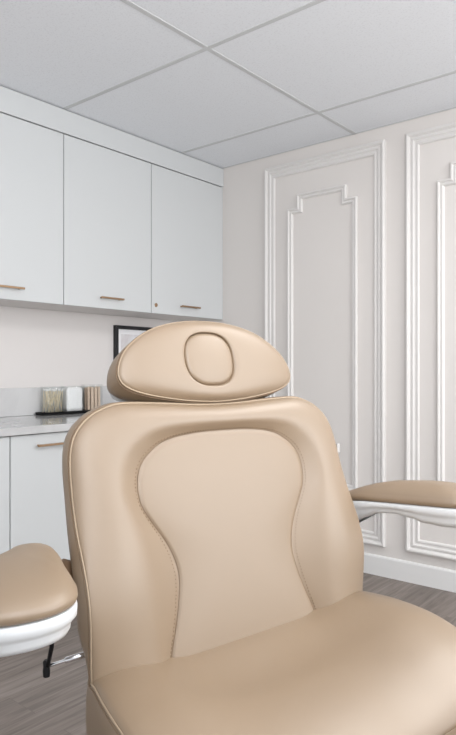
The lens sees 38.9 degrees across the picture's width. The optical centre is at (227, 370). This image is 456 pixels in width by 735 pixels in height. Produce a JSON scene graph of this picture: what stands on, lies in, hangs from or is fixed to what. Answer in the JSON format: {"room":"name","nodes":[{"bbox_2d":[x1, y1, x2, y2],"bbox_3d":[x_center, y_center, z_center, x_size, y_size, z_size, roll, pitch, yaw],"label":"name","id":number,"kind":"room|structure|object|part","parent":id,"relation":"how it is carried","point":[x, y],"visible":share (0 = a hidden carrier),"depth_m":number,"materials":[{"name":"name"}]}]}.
{"room":"examination room","nodes":[
{"label":"examination room","id":0,"kind":"room"},
{"bbox_2d":[0,306,179,387],"bbox_3d":[-2.025,-0.105,2.416,0.100,2.440,5.540,0,0,40],"label":"wall","id":1,"kind":"structure","parent":0,"point":[39,347],"depth_m":3.62,"materials":[{"name":"paint"}]},
{"bbox_2d":[0,113,62,307],"bbox_3d":[-1.141,-0.767,3.123,0.358,0.866,0.614,0,0,40],"label":"upper cabinet","id":2,"kind":"object","parent":1,"relation":"attached to","point":[31,155],"visible":1,"depth_m":3.13,"materials":[{"name":"white laminate"}]},
{"bbox_3d":[-1.026,-0.389,3.006,0.032,0.010,0.167,0,0,40],"label":"handle","id":3,"kind":"part","parent":2,"relation":"part of","materials":[{"name":"gold metal"}]},
{"bbox_2d":[0,86,223,186],"bbox_3d":[-0.774,-1.260,3.587,0.330,0.118,1.939,0,0,40],"label":"fascia board","id":4,"kind":"object","parent":2,"relation":"on","point":[14,104],"visible":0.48,"depth_m":3.45,"materials":[{"name":"white laminate"}]},
{"bbox_2d":[0,386,118,416],"bbox_3d":[-1.023,0.167,3.533,0.018,0.148,2.339,0,0,40],"label":"backsplash","id":5,"kind":"structure","parent":1,"relation":"attached to","point":[13,401],"depth_m":3.46,"materials":[{"name":"stone"}]},
{"bbox_2d":[31,134,150,315],"bbox_3d":[-0.750,-0.767,3.594,0.358,0.866,0.604,0,0,40],"label":"upper cabinet","id":6,"kind":"object","parent":1,"relation":"attached to","point":[107,193],"visible":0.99,"depth_m":3.47,"materials":[{"name":"white laminate"}]},
{"bbox_3d":[-0.628,-0.389,3.487,0.032,0.010,0.156,0,0,40],"label":"handle","id":7,"kind":"part","parent":6,"relation":"part of","materials":[{"name":"gold metal"}]},
{"bbox_2d":[113,325,150,359],"bbox_3d":[-0.588,-0.101,4.051,0.025,0.352,0.318,0,0,40],"label":"framed picture","id":8,"kind":"object","parent":1,"relation":"attached to","point":[122,335],"visible":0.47,"depth_m":3.98},
{"bbox_2d":[121,334,138,350],"bbox_3d":[-0.591,-0.101,4.054,0.001,0.248,0.214,0,0,40],"label":"print","id":9,"kind":"object","parent":8,"relation":"attached to","point":[126,339],"depth_m":4.01},
{"bbox_2d":[115,164,222,320],"bbox_3d":[-0.350,-0.767,4.078,0.358,0.868,0.644,0,0,40],"label":"upper cabinet","id":10,"kind":"object","parent":1,"relation":"attached to","point":[187,212],"visible":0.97,"depth_m":3.96,"materials":[{"name":"white laminate"}]},
{"bbox_3d":[-0.248,-0.765,3.985,0.019,0.862,0.629,0,0,40],"label":"door","id":11,"kind":"part","parent":10,"relation":"part of","materials":[{"name":"white laminate"}]},
{"bbox_3d":[-0.232,-0.389,3.965,0.032,0.010,0.164,0,0,40],"label":"handle","id":12,"kind":"part","parent":10,"relation":"part of","materials":[{"name":"gold metal"}]},
{"bbox_2d":[0,0,455,168],"bbox_3d":[0.152,-1.375,0.614,5.750,0.100,5.540,0,0,40],"label":"ceiling","id":13,"kind":"structure","parent":0,"point":[326,54],"depth_m":2.80,"materials":[{"name":"tile"}]},
{"bbox_2d":[63,0,455,168],"bbox_3d":[0.285,-1.324,0.439,5.320,0.003,5.440,0,0,40],"label":"trim","id":14,"kind":"structure","parent":13,"relation":"attached to","point":[133,5],"depth_m":2.92,"materials":[{"name":"white metal"}]},
{"bbox_2d":[0,572,455,734],"bbox_3d":[0.152,1.165,0.614,5.750,0.100,5.540,0,0,40],"label":"floor","id":15,"kind":"structure","parent":0,"point":[31,703],"depth_m":2.32,"materials":[{"name":"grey wood"}]},
{"bbox_2d":[0,436,8,553],"bbox_3d":[-1.334,0.696,2.685,0.618,0.838,0.608,0,0,40],"label":"base cabinet","id":16,"kind":"object","parent":15,"relation":"on","point":[4,441],"visible":0.51,"depth_m":2.72,"materials":[{"name":"white laminate"}]},
{"bbox_2d":[0,413,84,436],"bbox_3d":[-0.793,0.258,3.343,0.612,0.034,2.339,0,0,40],"label":"countertop","id":17,"kind":"structure","parent":16,"relation":"on","point":[30,424],"depth_m":2.95,"materials":[{"name":"stone"}]},
{"bbox_2d":[35,409,89,415],"bbox_3d":[-0.834,0.233,3.677,0.082,0.016,0.564,0,0,40],"label":"serving tray","id":18,"kind":"object","parent":17,"relation":"on","point":[83,410],"visible":0.52,"depth_m":3.53,"materials":[{"name":"black plastic"}]},
{"bbox_3d":[-0.872,0.160,3.631,0.068,0.149,0.127,0,0,40],"label":"canister","id":19,"kind":"object","parent":18,"relation":"on","visible":0},
{"bbox_2d":[62,387,82,411],"bbox_3d":[-0.873,0.160,3.630,0.056,0.137,0.113,0,0,40],"label":"cotton wool","id":20,"kind":"object","parent":19,"relation":"in","point":[72,396],"visible":0.98,"depth_m":3.60,"materials":[{"name":"white fabric"}]},
{"bbox_3d":[-0.786,0.157,3.735,0.068,0.154,0.123,0,0,40],"label":"canister","id":21,"kind":"object","parent":18,"relation":"on","visible":0},
{"bbox_2d":[85,387,87,409],"bbox_3d":[-0.813,0.163,3.703,0.002,0.133,0.017,0,1,40],"label":"wooden stick","id":22,"kind":"object","parent":21,"relation":"in","point":[86,387],"visible":0.75,"depth_m":3.70,"materials":[{"name":"brown wood"}]},
{"bbox_2d":[88,387,89,409],"bbox_3d":[-0.796,0.162,3.689,0.002,0.136,0.017,0,0,27],"label":"wooden stick","id":23,"kind":"object","parent":21,"relation":"in","point":[88,387],"visible":1,"depth_m":3.69,"materials":[{"name":"brown wood"}]},
{"bbox_2d":[91,387,93,409],"bbox_3d":[-0.779,0.161,3.709,0.017,0.136,0.002,0,0,-41],"label":"wooden stick","id":24,"kind":"object","parent":21,"relation":"in","point":[92,388],"visible":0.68,"depth_m":3.71,"materials":[{"name":"brown wood"}]},
{"bbox_2d":[94,387,96,407],"bbox_3d":[-0.763,0.163,3.729,0.017,0.134,0.002,-1,1,-38],"label":"wooden stick","id":25,"kind":"object","parent":21,"relation":"in","point":[95,388],"visible":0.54,"depth_m":3.73,"materials":[{"name":"brown wood"}]},
{"bbox_2d":[98,388,99,406],"bbox_3d":[-0.747,0.164,3.747,0.002,0.130,0.017,0,1,34],"label":"wooden stick","id":26,"kind":"object","parent":21,"relation":"in","point":[98,388],"visible":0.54,"depth_m":3.74,"materials":[{"name":"brown wood"}]},
{"bbox_2d":[7,431,69,559],"bbox_3d":[-0.945,0.696,3.156,0.618,0.838,0.608,0,0,40],"label":"base cabinet","id":27,"kind":"object","parent":15,"relation":"on","point":[37,514],"visible":0.33,"depth_m":2.85,"materials":[{"name":"white laminate"}]},
{"bbox_3d":[-0.718,0.329,2.970,0.032,0.010,0.370,0,0,40],"label":"handle","id":28,"kind":"part","parent":27,"relation":"part of","materials":[{"name":"gold metal"}]},
{"bbox_2d":[0,321,455,734],"bbox_3d":[0.283,0.512,0.829,1.062,1.207,1.184,0,0,-39],"label":"chair","id":29,"kind":"object","parent":15,"relation":"on","point":[212,578],"visible":1,"depth_m":1.08,"materials":[{"name":"beige leather"}]},
{"bbox_3d":[-0.281,0.311,0.832,0.142,0.083,0.326,0,0,-22],"label":"armrest","id":30,"kind":"part","parent":29,"relation":"part of","materials":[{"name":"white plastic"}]},
{"bbox_3d":[-0.266,0.436,0.946,0.011,0.025,0.010,0,0,-39],"label":"knob","id":31,"kind":"part","parent":29,"relation":"part of","materials":[{"name":"black plastic"}]},
{"bbox_3d":[-0.253,0.373,0.918,0.016,0.120,0.061,0,0,-13],"label":"lever","id":32,"kind":"part","parent":29,"relation":"part of","materials":[{"name":"black plastic"}]},
{"bbox_3d":[-0.205,0.431,0.992,0.152,0.010,0.009,0,0,-39],"label":"release rod","id":33,"kind":"part","parent":29,"relation":"part of","materials":[{"name":"silver metal"}]},
{"bbox_3d":[0.003,0.297,1.174,0.627,0.488,0.170,0,0,-39],"label":"backrest","id":34,"kind":"part","parent":29,"relation":"part of","materials":[{"name":"beige leather"}]},
{"bbox_3d":[0.120,0.510,1.030,0.679,0.140,0.377,0,0,-39],"label":"seat","id":35,"kind":"part","parent":29,"relation":"part of","materials":[{"name":"beige leather"}]},
{"bbox_3d":[0.396,0.311,1.381,0.326,0.083,0.142,0,0,34],"label":"armrest","id":36,"kind":"part","parent":29,"relation":"part of","materials":[{"name":"white plastic"}]},
{"bbox_2d":[208,108,455,569],"bbox_3d":[1.925,-0.105,2.678,5.650,2.440,0.100,0,0,40],"label":"wall","id":37,"kind":"structure","parent":0,"point":[322,234],"depth_m":3.60,"materials":[{"name":"paint"}]},
{"bbox_2d":[287,184,357,489],"bbox_3d":[0.539,-0.147,3.747,0.465,1.805,0.020,0,0,40],"label":"trim","id":38,"kind":"structure","parent":37,"relation":"attached to","point":[341,188],"depth_m":3.61,"materials":[{"name":"paint"}]},
{"bbox_2d":[264,139,385,546],"bbox_3d":[0.538,-0.147,3.743,0.803,2.199,0.027,0,0,40],"label":"trim","id":39,"kind":"structure","parent":37,"relation":"attached to","point":[377,149],"depth_m":3.53,"materials":[{"name":"paint"}]},
{"bbox_2d":[364,552,455,592],"bbox_3d":[1.892,1.061,2.631,5.640,0.108,0.014,0,0,40],"label":"baseboard","id":40,"kind":"structure","parent":37,"relation":"attached to","point":[393,568],"depth_m":3.39,"materials":[{"name":"paint"}]},
{"bbox_2d":[406,122,455,560],"bbox_3d":[1.250,-0.147,3.154,0.803,2.199,0.027,0,0,40],"label":"trim","id":41,"kind":"structure","parent":37,"relation":"attached to","point":[414,140],"depth_m":3.38,"materials":[{"name":"paint"}]},
{"bbox_2d":[437,161,455,480],"bbox_3d":[1.251,-0.147,3.157,0.465,1.805,0.020,0,0,40],"label":"trim","id":42,"kind":"structure","parent":37,"relation":"attached to","point":[441,184],"depth_m":3.29,"materials":[{"name":"paint"}]}
]}

